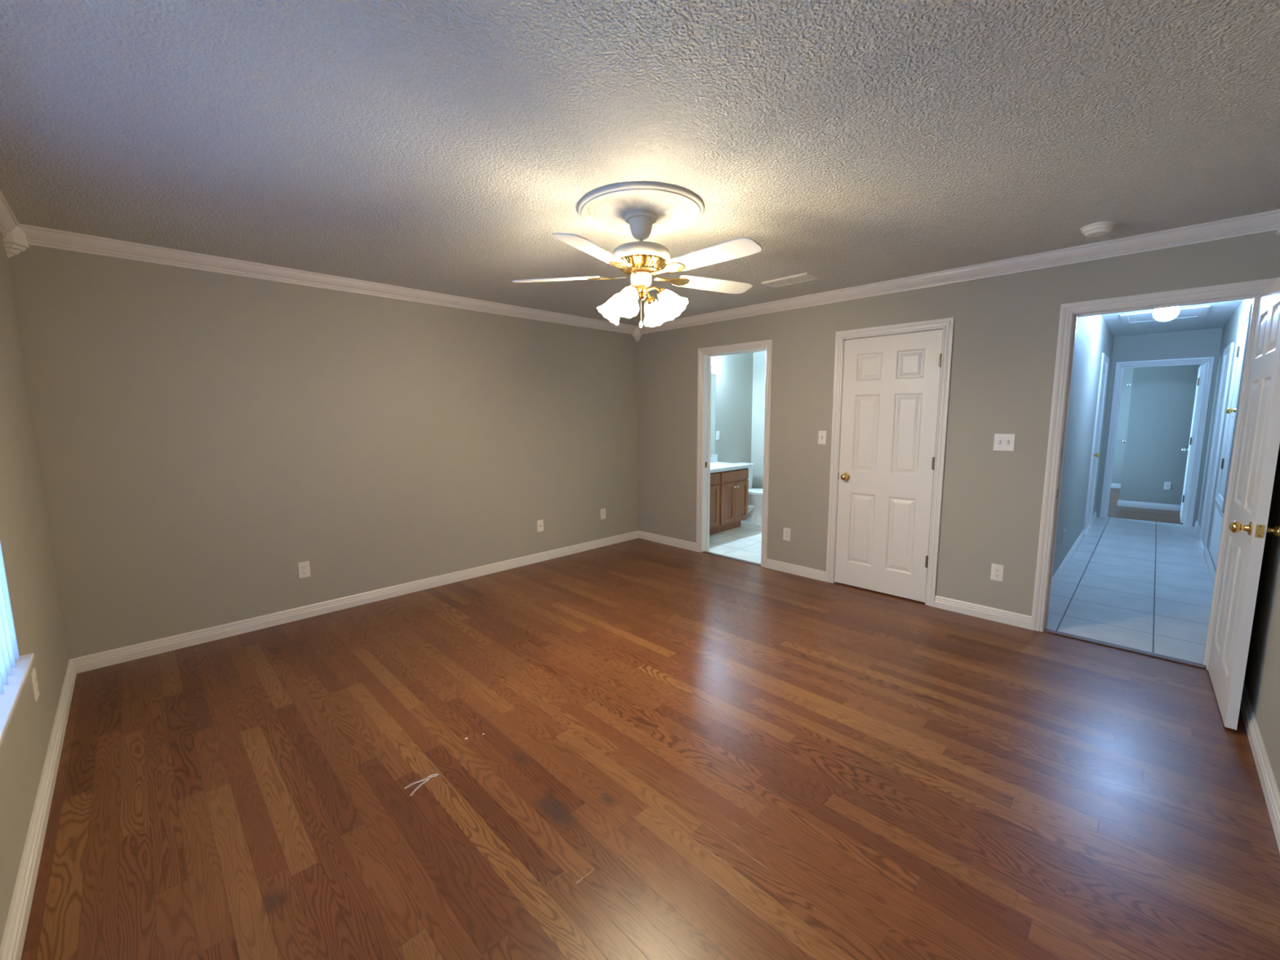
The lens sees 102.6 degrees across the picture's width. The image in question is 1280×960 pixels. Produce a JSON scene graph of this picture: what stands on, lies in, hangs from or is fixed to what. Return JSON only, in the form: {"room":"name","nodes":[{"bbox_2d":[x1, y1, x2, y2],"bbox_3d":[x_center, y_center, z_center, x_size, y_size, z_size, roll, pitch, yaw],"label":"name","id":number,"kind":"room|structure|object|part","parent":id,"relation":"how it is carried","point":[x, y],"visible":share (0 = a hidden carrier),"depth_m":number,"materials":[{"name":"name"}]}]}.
{"room":"empty bedroom","nodes":[
{"label":"empty bedroom","id":0,"kind":"room"},
{"bbox_2d":[0,234,69,946],"bbox_3d":[-1.644,0.101,1.083,0.120,2.432,4.664,-7,10,-44],"label":"wall","id":1,"kind":"structure","parent":0,"point":[25,541],"depth_m":2.15,"materials":[{"name":"beige paint"}]},
{"bbox_2d":[0,189,18,238],"bbox_3d":[-1.587,-1.071,1.000,0.060,0.087,4.664,-7,10,-44],"label":"crown molding","id":2,"kind":"structure","parent":1,"relation":"attached to","point":[8,221],"depth_m":2.46,"materials":[{"name":"white paint"}]},
{"bbox_2d":[0,542,19,694],"bbox_3d":[-1.595,-0.008,1.075,0.058,1.465,1.957,-7,10,-44],"label":"vertical blinds","id":3,"kind":"object","parent":1,"relation":"attached to","point":[9,652],"visible":1,"depth_m":1.75,"materials":[{"name":"white plastic"}]},
{"bbox_2d":[0,653,35,746],"bbox_3d":[-1.606,0.009,1.060,0.149,1.500,1.989,-7,10,-44],"label":"window sill","id":4,"kind":"structure","parent":1,"relation":"in","point":[12,691],"depth_m":1.64,"materials":[{"name":"white plastic"}]},
{"bbox_2d":[31,667,39,702],"bbox_3d":[-2.402,0.813,2.037,0.008,0.117,0.072,-7,10,-44],"label":"wall outlet","id":5,"kind":"object","parent":1,"relation":"attached to","point":[33,676],"visible":1,"depth_m":2.02,"materials":[{"name":"white plastic"}]},
{"bbox_2d":[0,659,76,959],"bbox_3d":[-1.587,1.257,1.279,0.022,0.088,4.664,-7,10,-44],"label":"baseboard","id":6,"kind":"structure","parent":1,"relation":"attached to","point":[15,928],"depth_m":1.70,"materials":[{"name":"white paint"}]},
{"bbox_2d":[7,244,638,658],"bbox_3d":[-1.721,-0.311,4.356,4.665,2.432,0.120,-7,10,-44],"label":"wall","id":7,"kind":"structure","parent":0,"point":[202,437],"depth_m":3.54,"materials":[{"name":"beige paint"}]},
{"bbox_2d":[2,226,29,257],"bbox_3d":[-3.195,-1.227,2.625,0.082,0.166,0.082,-7,10,-44],"label":"block","id":8,"kind":"object","parent":7,"relation":"attached to","point":[15,242],"visible":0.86,"depth_m":2.62,"materials":[{"name":"white paint"}]},
{"bbox_2d":[297,560,310,578],"bbox_3d":[-2.415,0.646,3.684,0.072,0.117,0.008,-7,10,-44],"label":"wall outlet","id":9,"kind":"object","parent":7,"relation":"attached to","point":[304,570],"visible":1,"depth_m":3.68,"materials":[{"name":"white plastic"}]},
{"bbox_2d":[18,223,636,334],"bbox_3d":[-1.621,-1.472,4.188,4.545,0.087,0.060,-7,10,-44],"label":"crown molding","id":10,"kind":"structure","parent":7,"relation":"attached to","point":[37,236],"depth_m":3.40,"materials":[{"name":"white paint"}]},
{"bbox_2d":[69,530,638,673],"bbox_3d":[-1.623,0.852,4.496,4.545,0.088,0.016,-7,10,-44],"label":"baseboard","id":11,"kind":"structure","parent":7,"relation":"attached to","point":[107,658],"depth_m":3.72,"materials":[{"name":"white paint"}]},
{"bbox_2d":[537,519,543,532],"bbox_3d":[-0.987,0.455,5.089,0.072,0.117,0.013,-7,10,-44],"label":"cable jack","id":12,"kind":"object","parent":7,"relation":"attached to","point":[540,522],"visible":1,"depth_m":5.09,"materials":[{"name":"white plastic"}]},
{"bbox_2d":[600,508,605,519],"bbox_3d":[-0.406,0.374,5.665,0.072,0.117,0.008,-7,10,-44],"label":"wall outlet","id":13,"kind":"object","parent":7,"relation":"attached to","point":[602,510],"visible":1,"depth_m":5.66,"materials":[{"name":"white plastic"}]},
{"bbox_2d":[631,327,642,342],"bbox_3d":[-0.032,-1.638,5.746,0.082,0.166,0.082,-7,10,-44],"label":"block","id":14,"kind":"object","parent":7,"relation":"attached to","point":[637,335],"visible":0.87,"depth_m":5.73,"materials":[{"name":"white paint"}]},
{"bbox_2d":[0,0,1279,325],"bbox_3d":[-0.041,-1.355,2.516,4.665,0.080,4.904,-7,10,-44],"label":"ceiling","id":15,"kind":"structure","parent":0,"point":[438,146],"depth_m":1.78,"materials":[{"name":"white paint"}]},
{"bbox_2d":[577,182,704,235],"bbox_3d":[0.004,-1.297,2.493,0.610,0.030,0.610,-7,10,-44],"label":"ceiling medallion","id":16,"kind":"object","parent":15,"relation":"attached to","point":[677,208],"visible":0.9,"depth_m":2.40,"materials":[{"name":"white paint"}]},
{"bbox_2d":[511,210,762,328],"bbox_3d":[0.042,-1.013,2.492,1.274,0.533,1.218,-7,10,-44],"label":"ceiling fan","id":17,"kind":"object","parent":16,"relation":"hanging from","point":[641,260],"visible":1,"depth_m":2.44,"materials":[{"name":"white wood"}]},
{"bbox_3d":[-0.421,-1.016,2.597,0.455,0.006,0.138,1,18,9],"label":"blade","id":18,"kind":"part","parent":17,"relation":"part of","materials":[{"name":"white wood"}]},
{"bbox_3d":[-0.191,-0.961,2.147,0.138,0.006,0.455,15,13,25],"label":"blade","id":19,"kind":"part","parent":17,"relation":"part of","materials":[{"name":"white wood"}]},
{"bbox_3d":[-0.152,-0.864,2.612,0.133,0.146,0.143,-7,10,-44],"label":"lamp shade","id":20,"kind":"part","parent":17,"relation":"part of","materials":[{"name":"white glass"}]},
{"bbox_3d":[-0.057,-0.836,2.390,0.143,0.146,0.133,-7,10,-44],"label":"lamp shade","id":21,"kind":"part","parent":17,"relation":"part of","materials":[{"name":"white glass"}]},
{"bbox_3d":[-0.050,-0.863,2.413,0.064,0.067,0.047,-7,10,-44],"label":"light bulb","id":22,"kind":"part","parent":17,"relation":"part of","materials":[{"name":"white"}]},
{"bbox_3d":[0.067,-0.926,2.512,0.096,0.038,0.012,3,8,24],"label":"light arm","id":23,"kind":"part","parent":17,"relation":"part of","materials":[{"name":"gold metal"}]},
{"bbox_3d":[0.071,-0.877,2.706,0.143,0.146,0.133,-7,10,-44],"label":"lamp shade","id":24,"kind":"part","parent":17,"relation":"part of","materials":[{"name":"white glass"}]},
{"bbox_3d":[0.166,-0.850,2.484,0.133,0.146,0.143,-7,10,-44],"label":"lamp shade","id":25,"kind":"part","parent":17,"relation":"part of","materials":[{"name":"white glass"}]},
{"bbox_3d":[0.392,-1.037,2.722,0.455,0.006,0.138,-4,-3,-27],"label":"blade","id":26,"kind":"part","parent":17,"relation":"part of","materials":[{"name":"white wood"}]},
{"bbox_3d":[0.311,-0.974,2.224,0.455,0.006,0.138,7,-1,45],"label":"blade","id":27,"kind":"part","parent":17,"relation":"part of","materials":[{"name":"white wood"}]},
{"bbox_2d":[761,272,820,287],"bbox_3d":[1.116,-1.478,3.802,0.204,0.012,0.370,-7,10,-44],"label":"ceiling vent","id":28,"kind":"object","parent":15,"relation":"in","point":[806,277],"visible":1,"depth_m":3.77,"materials":[{"name":"white plastic"}]},
{"bbox_2d":[1080,220,1115,237],"bbox_3d":[2.446,-1.335,2.740,0.146,0.045,0.146,-7,10,-44],"label":"smoke detector","id":29,"kind":"object","parent":15,"relation":"attached to","point":[1098,228],"visible":1,"depth_m":2.71,"materials":[{"name":"white plastic"}]},
{"bbox_2d":[21,488,1279,959],"bbox_3d":[3.776,0.757,5.589,13.985,0.060,6.320,-7,10,-44],"label":"floor","id":30,"kind":"structure","parent":0,"point":[681,753],"depth_m":2.04,"materials":[{"name":"brown wood"}]},
{"bbox_2d":[404,773,439,795],"bbox_3d":[-0.855,1.200,2.026,0.130,0.004,0.066,-7,10,-44],"label":"scrap","id":31,"kind":"object","parent":30,"relation":"on","point":[432,775],"visible":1,"depth_m":2.03,"materials":[{"name":"white"}]},
{"bbox_2d":[709,467,748,534],"bbox_3d":[0.770,0.262,6.321,1.260,0.775,0.565,-7,10,-44],"label":"vanity cabinet","id":32,"kind":"object","parent":30,"relation":"on","point":[729,490],"visible":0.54,"depth_m":6.29,"materials":[{"name":"brown wood"}]},
{"bbox_3d":[0.839,0.314,6.045,0.300,0.490,0.019,-7,10,-44],"label":"cabinet door","id":33,"kind":"part","parent":32,"relation":"part of","materials":[{"name":"brown wood"}]},
{"bbox_3d":[0.725,0.006,5.894,0.615,0.120,0.019,-7,10,-44],"label":"false drawer","id":34,"kind":"part","parent":32,"relation":"part of","materials":[{"name":"brown wood"}]},
{"bbox_3d":[1.073,0.284,6.277,0.283,0.490,0.019,-7,10,-44],"label":"cabinet door","id":35,"kind":"part","parent":32,"relation":"part of","materials":[{"name":"brown wood"}]},
{"bbox_2d":[710,453,751,472],"bbox_3d":[0.773,-0.151,6.282,1.285,0.232,0.555,-7,10,-44],"label":"countertop","id":36,"kind":"structure","parent":32,"relation":"on","point":[715,466],"depth_m":6.48,"materials":[{"name":"stone"}]},
{"bbox_3d":[1.175,-0.052,6.338,0.575,0.120,0.019,-7,10,-44],"label":"false drawer","id":37,"kind":"part","parent":32,"relation":"part of","materials":[{"name":"brown wood"}]},
{"bbox_3d":[1.280,0.257,6.481,0.283,0.490,0.019,-7,10,-44],"label":"cabinet door","id":38,"kind":"part","parent":32,"relation":"part of","materials":[{"name":"brown wood"}]},
{"bbox_2d":[702,551,760,565],"bbox_3d":[0.925,0.791,5.187,0.045,0.008,0.715,-7,10,-44],"label":"threshold","id":39,"kind":"object","parent":30,"relation":"on","point":[705,552],"visible":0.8,"depth_m":5.17,"materials":[{"name":"brown wood"}]},
{"bbox_2d":[735,462,762,522],"bbox_3d":[1.562,0.175,7.003,0.440,0.768,0.682,-7,10,-44],"label":"toilet","id":40,"kind":"object","parent":30,"relation":"on","point":[755,495],"visible":0.44,"depth_m":6.91,"materials":[{"name":"white ceramic"}]},
{"bbox_3d":[1.391,-0.210,7.125,0.440,0.032,0.205,-7,10,-44],"label":"tank lid","id":41,"kind":"part","parent":40,"relation":"part of","materials":[{"name":"white ceramic"}]},
{"bbox_3d":[1.392,-0.022,7.148,0.420,0.345,0.190,-7,10,-44],"label":"tank","id":42,"kind":"part","parent":40,"relation":"part of","materials":[{"name":"white ceramic"}]},
{"bbox_3d":[1.615,0.372,6.974,0.360,0.385,0.517,-7,10,-44],"label":"bowl","id":43,"kind":"part","parent":40,"relation":"part of","materials":[{"name":"white ceramic"}]},
{"bbox_3d":[1.638,0.173,6.925,0.372,0.018,0.465,-7,10,-44],"label":"seat","id":44,"kind":"part","parent":40,"relation":"part of","materials":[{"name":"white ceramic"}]},
{"bbox_3d":[1.634,0.148,6.925,0.372,0.025,0.475,-7,10,-44],"label":"seat lid","id":45,"kind":"part","parent":40,"relation":"part of","materials":[{"name":"white ceramic"}]},
{"bbox_2d":[1043,628,1206,669],"bbox_3d":[2.958,1.032,3.167,0.055,0.010,0.731,-7,10,-44],"label":"threshold","id":46,"kind":"object","parent":30,"relation":"on","point":[1047,630],"visible":1,"depth_m":3.13,"materials":[{"name":"brown wood"}]},
{"bbox_2d":[710,352,753,462],"bbox_3d":[0.836,-0.640,6.822,2.230,2.440,0.200,-7,10,-44],"label":"wall","id":47,"kind":"structure","parent":0,"point":[734,372],"depth_m":7.11,"materials":[{"name":"beige paint"}]},
{"bbox_2d":[710,373,715,453],"bbox_3d":[0.567,-0.818,6.385,1.230,1.055,0.006,-7,10,-44],"label":"bathroom mirror","id":48,"kind":"object","parent":47,"relation":"attached to","point":[713,375],"visible":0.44,"depth_m":6.78,"materials":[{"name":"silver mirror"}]},
{"bbox_2d":[711,357,715,365],"bbox_3d":[0.614,-1.469,6.251,0.920,0.100,0.151,-7,10,-44],"label":"vanity light","id":49,"kind":"object","parent":47,"relation":"attached to","point":[713,361],"visible":0.09,"depth_m":6.47,"materials":[{"name":"white glass"}]},
{"bbox_2d":[710,453,717,462],"bbox_3d":[0.584,-0.237,6.462,1.285,0.105,0.020,-7,10,-44],"label":"backsplash","id":50,"kind":"structure","parent":47,"relation":"attached to","point":[713,458],"depth_m":6.85,"materials":[{"name":"stone"}]},
{"bbox_2d":[715,431,719,439],"bbox_3d":[1.052,-0.600,6.890,0.072,0.117,0.017,-7,10,-44],"label":"light switch","id":51,"kind":"object","parent":47,"relation":"attached to","point":[717,432],"visible":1,"depth_m":6.88,"materials":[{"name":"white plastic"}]},
{"bbox_2d":[751,351,766,488],"bbox_3d":[2.416,-0.640,6.744,0.100,2.440,2.140,-7,10,-44],"label":"wall","id":52,"kind":"structure","parent":0,"point":[759,357],"depth_m":7.36,"materials":[{"name":"beige paint"}]},
{"bbox_2d":[637,230,1279,616],"bbox_3d":[1.704,-0.364,4.299,0.120,2.512,4.784,-7,10,-44],"label":"wall","id":53,"kind":"structure","parent":0,"point":[1006,328],"depth_m":3.65,"materials":[{"name":"beige paint"}]},
{"bbox_2d":[696,339,773,567],"bbox_3d":[0.940,-0.256,5.076,0.137,2.112,0.849,-7,10,-44],"label":"door frame","id":54,"kind":"structure","parent":53,"relation":"attached to","point":[704,354],"depth_m":5.21,"materials":[{"name":"white paint"}]},
{"bbox_2d":[782,527,791,541],"bbox_3d":[1.343,0.497,4.687,0.008,0.117,0.072,-7,10,-44],"label":"wall outlet","id":55,"kind":"object","parent":53,"relation":"attached to","point":[787,531],"visible":1,"depth_m":4.68,"materials":[{"name":"white plastic"}]},
{"bbox_2d":[817,431,826,444],"bbox_3d":[1.548,-0.361,4.360,0.017,0.117,0.072,-7,10,-44],"label":"light switch","id":56,"kind":"object","parent":53,"relation":"attached to","point":[822,435],"visible":1,"depth_m":4.36,"materials":[{"name":"white plastic"}]},
{"bbox_2d":[638,530,1031,629],"bbox_3d":[1.303,0.802,4.762,0.016,0.088,3.761,-7,10,-44],"label":"baseboard","id":57,"kind":"structure","parent":53,"relation":"attached to","point":[1003,616],"depth_m":3.81,"materials":[{"name":"white paint"}]},
{"bbox_2d":[834,329,942,602],"bbox_3d":[1.910,-0.097,4.023,0.099,2.022,0.717,-7,10,-44],"label":"door","id":58,"kind":"structure","parent":53,"relation":"in","point":[891,384],"depth_m":4.01,"materials":[{"name":"white paint"}]},
{"bbox_3d":[1.689,-0.025,4.232,0.064,0.065,0.065,-7,10,-44],"label":"knob","id":59,"kind":"part","parent":58,"relation":"part of","materials":[{"name":"gold metal"}]},
{"bbox_2d":[825,317,954,607],"bbox_3d":[1.952,-0.135,4.066,0.137,2.112,0.850,-7,10,-44],"label":"door frame","id":60,"kind":"structure","parent":53,"relation":"attached to","point":[947,325],"depth_m":3.85,"materials":[{"name":"white paint"}]},
{"bbox_2d":[636,208,1279,334],"bbox_3d":[1.592,-1.485,4.136,0.060,0.087,4.664,-7,10,-44],"label":"crown molding","id":61,"kind":"structure","parent":53,"relation":"attached to","point":[1268,221],"depth_m":3.29,"materials":[{"name":"white paint"}]},
{"bbox_2d":[990,563,1004,582],"bbox_3d":[2.478,0.643,3.555,0.008,0.117,0.072,-7,10,-44],"label":"wall outlet","id":62,"kind":"object","parent":53,"relation":"attached to","point":[997,571],"visible":1,"depth_m":3.55,"materials":[{"name":"white plastic"}]},
{"bbox_2d":[993,573,999,577],"bbox_3d":[2.477,0.663,3.556,0.002,0.028,0.034,-7,10,-44],"label":"receptacle","id":63,"kind":"object","parent":62,"relation":"attached to","point":[995,575],"depth_m":3.56,"materials":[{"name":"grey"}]},
{"bbox_2d":[994,568,999,572],"bbox_3d":[2.477,0.624,3.551,0.002,0.028,0.034,-7,10,-44],"label":"receptacle","id":64,"kind":"object","parent":62,"relation":"attached to","point":[996,570],"depth_m":3.55,"materials":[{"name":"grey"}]},
{"bbox_2d":[993,433,1015,451],"bbox_3d":[2.454,-0.253,3.455,0.017,0.117,0.118,-7,10,-44],"label":"double light switch","id":65,"kind":"object","parent":53,"relation":"attached to","point":[1002,442],"visible":1,"depth_m":3.46,"materials":[{"name":"white plastic"}]},
{"bbox_2d":[1031,277,1278,670],"bbox_3d":[2.974,-0.014,3.058,0.154,2.112,0.865,-7,10,-44],"label":"door frame","id":66,"kind":"structure","parent":53,"relation":"attached to","point":[1069,313],"depth_m":3.16,"materials":[{"name":"white paint"}]},
{"bbox_2d":[1052,315,1114,577],"bbox_3d":[4.484,-0.470,5.249,5.168,2.452,0.120,-7,10,-44],"label":"wall","id":67,"kind":"structure","parent":0,"point":[1094,337],"depth_m":4.88,"materials":[{"name":"beige paint"}]},
{"bbox_2d":[1062,528,1065,542],"bbox_3d":[3.766,0.495,4.554,0.072,0.117,0.008,-7,10,-44],"label":"wall outlet","id":68,"kind":"object","parent":67,"relation":"attached to","point":[1063,537],"visible":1,"depth_m":4.53,"materials":[{"name":"white plastic"}]},
{"bbox_2d":[1050,510,1097,592],"bbox_3d":[4.539,0.709,5.348,5.168,0.088,0.016,-7,10,-44],"label":"baseboard","id":69,"kind":"structure","parent":67,"relation":"attached to","point":[1059,572],"depth_m":4.91,"materials":[{"name":"white paint"}]},
{"bbox_2d":[1085,362,1106,529],"bbox_3d":[5.523,-0.391,6.197,0.711,2.020,0.099,-7,10,-44],"label":"door","id":70,"kind":"structure","parent":67,"relation":"in","point":[1096,455],"depth_m":6.29,"materials":[{"name":"white paint"}]},
{"bbox_3d":[5.333,-0.288,5.994,0.065,0.065,0.064,-7,10,-44],"label":"knob","id":71,"kind":"part","parent":70,"relation":"part of","materials":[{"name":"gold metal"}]},
{"bbox_2d":[1084,352,1109,533],"bbox_3d":[5.480,-0.429,6.240,0.844,2.112,0.137,-7,10,-44],"label":"door frame","id":72,"kind":"structure","parent":67,"relation":"attached to","point":[1104,358],"depth_m":6.23,"materials":[{"name":"white paint"}]},
{"bbox_2d":[1111,367,1133,484],"bbox_3d":[9.543,-1.021,9.437,0.100,2.440,3.900,-7,10,-44],"label":"wall","id":73,"kind":"structure","parent":0,"point":[1127,377],"depth_m":9.74,"materials":[{"name":"beige paint"}]},
{"bbox_2d":[1095,327,1222,526],"bbox_3d":[6.740,-0.668,6.716,0.120,2.452,1.205,-7,10,-44],"label":"wall","id":74,"kind":"structure","parent":0,"point":[1203,343],"depth_m":6.51,"materials":[{"name":"beige paint"}]},
{"bbox_2d":[1099,356,1214,526],"bbox_3d":[6.745,-0.499,6.734,0.154,2.112,0.880,-7,10,-44],"label":"door frame","id":75,"kind":"structure","parent":74,"relation":"attached to","point":[1208,362],"depth_m":6.52,"materials":[{"name":"white paint"}]},
{"bbox_2d":[1179,364,1203,523],"bbox_3d":[7.279,-0.476,6.801,0.762,2.020,0.099,-7,10,-44],"label":"door","id":76,"kind":"structure","parent":74,"relation":"in","point":[1189,450],"depth_m":6.60,"materials":[{"name":"white paint"}]},
{"bbox_3d":[7.497,-0.413,7.048,0.065,0.065,0.064,-7,10,-44],"label":"knob","id":77,"kind":"part","parent":76,"relation":"part of","materials":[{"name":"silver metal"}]},
{"bbox_2d":[1119,364,1204,505],"bbox_3d":[8.312,-0.718,7.090,0.120,2.440,2.282,-7,10,-44],"label":"wall","id":78,"kind":"structure","parent":0,"point":[1161,409],"depth_m":7.62,"materials":[{"name":"beige paint"}]},
{"bbox_2d":[1111,483,1181,511],"bbox_3d":[8.604,0.269,8.651,2.568,0.088,3.700,-7,10,-44],"label":"baseboard","id":79,"kind":"structure","parent":78,"relation":"attached to","point":[1120,503],"depth_m":7.78,"materials":[{"name":"white paint"}]},
{"bbox_2d":[1164,481,1171,489],"bbox_3d":[7.824,0.088,7.599,0.008,0.117,0.072,-7,10,-44],"label":"wall outlet","id":80,"kind":"object","parent":78,"relation":"attached to","point":[1167,485],"visible":1,"depth_m":7.60,"materials":[{"name":"white plastic"}]},
{"bbox_2d":[1101,299,1243,336],"bbox_3d":[4.902,-1.676,4.752,5.288,0.060,1.205,-7,10,-44],"label":"ceiling","id":81,"kind":"structure","parent":0,"point":[1219,313],"depth_m":5.82,"materials":[{"name":"white paint"}]},
{"bbox_2d":[1120,305,1210,324],"bbox_3d":[5.475,-1.720,5.361,0.720,0.010,0.630,-7,10,-44],"label":"attic hatch","id":82,"kind":"object","parent":81,"relation":"attached to","point":[1202,311],"visible":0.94,"depth_m":5.34,"materials":[{"name":"white paint"}]},
{"bbox_3d":[5.475,-1.722,5.360,0.610,0.005,0.520,-7,10,-44],"label":"hatch panel","id":83,"kind":"part","parent":82,"relation":"part of","materials":[{"name":"white paint"}]},
{"bbox_2d":[1152,306,1179,320],"bbox_3d":[4.867,-1.557,4.740,0.172,0.171,0.172,-7,10,-44],"label":"hall ceiling light","id":84,"kind":"object","parent":81,"relation":"attached to","point":[1164,313],"visible":0.56,"depth_m":4.69,"materials":[{"name":"white glass"}]},
{"bbox_2d":[1197,298,1279,793],"bbox_3d":[3.541,-0.159,2.825,9.953,2.452,0.156,-7,10,-44],"label":"wall","id":85,"kind":"structure","parent":0,"point":[1262,674],"depth_m":2.34,"materials":[{"name":"beige paint"}]},
{"bbox_2d":[1194,520,1215,586],"bbox_3d":[5.208,0.789,4.681,5.168,0.088,0.016,-7,10,-44],"label":"baseboard","id":86,"kind":"structure","parent":85,"relation":"attached to","point":[1209,563],"depth_m":4.82,"materials":[{"name":"white paint"}]},
{"bbox_2d":[1201,353,1230,546],"bbox_3d":[6.073,-0.291,5.379,0.714,2.020,0.035,-7,10,-44],"label":"door","id":87,"kind":"structure","parent":85,"relation":"in","point":[1227,359],"depth_m":5.49,"materials":[{"name":"white paint"}]},
{"bbox_2d":[1198,342,1234,550],"bbox_3d":[6.095,-0.321,5.352,0.854,2.112,0.137,-7,10,-44],"label":"door frame","id":88,"kind":"structure","parent":85,"relation":"attached to","point":[1229,348],"depth_m":5.39,"materials":[{"name":"white paint"}]},
{"bbox_2d":[1208,502,1223,568],"bbox_3d":[5.063,0.477,4.495,0.900,0.455,0.015,-7,10,-44],"label":"air vent","id":89,"kind":"object","parent":85,"relation":"in","point":[1218,516],"visible":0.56,"depth_m":4.51,"materials":[{"name":"white metal"}]},
{"bbox_2d":[1214,303,1253,512],"bbox_3d":[5.154,-0.592,4.376,0.786,1.671,0.137,-7,10,-44],"label":"door frame","id":90,"kind":"structure","parent":85,"relation":"attached to","point":[1220,501],"depth_m":4.55,"materials":[{"name":"white paint"}]},
{"bbox_2d":[1219,320,1248,497],"bbox_3d":[5.111,-0.598,4.424,0.621,1.499,0.099,-7,10,-44],"label":"door","id":91,"kind":"structure","parent":85,"relation":"in","point":[1240,350],"depth_m":4.48,"materials":[{"name":"white paint"}]},
{"bbox_3d":[4.931,-0.578,4.272,0.065,0.065,0.064,-7,10,-44],"label":"knob","id":92,"kind":"part","parent":91,"relation":"part of","materials":[{"name":"gold metal"}]},
{"bbox_2d":[1207,276,1279,729],"bbox_3d":[2.936,0.091,2.472,0.160,2.022,0.770,6,10,43],"label":"door","id":93,"kind":"structure","parent":85,"relation":"in","point":[1247,529],"depth_m":2.35,"materials":[{"name":"white paint"}]},
{"bbox_3d":[2.687,0.212,2.294,0.064,0.065,0.065,6,10,43],"label":"knob","id":94,"kind":"part","parent":93,"relation":"part of","materials":[{"name":"gold metal"}]},
{"bbox_3d":[2.676,0.222,2.211,0.024,0.057,0.012,6,10,43],"label":"latch plate","id":95,"kind":"part","parent":93,"relation":"part of","materials":[{"name":"gold metal"}]},
{"bbox_3d":[2.758,0.220,2.227,0.060,0.060,0.060,6,10,43],"label":"knob","id":96,"kind":"part","parent":93,"relation":"part of","materials":[{"name":"gold metal"}]},
{"bbox_2d":[1240,682,1279,852],"bbox_3d":[1.655,1.245,1.225,4.545,0.088,0.016,-7,10,-44],"label":"baseboard","id":97,"kind":"structure","parent":85,"relation":"attached to","point":[1268,784],"depth_m":2.03,"materials":[{"name":"white paint"}]},
{"bbox_2d":[1275,221,1279,235],"bbox_3d":[3.200,-1.251,2.521,0.082,0.166,0.082,-7,10,-44],"label":"block","id":98,"kind":"object","parent":85,"relation":"attached to","point":[1278,229],"visible":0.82,"depth_m":2.55,"materials":[{"name":"white paint"}]}
]}

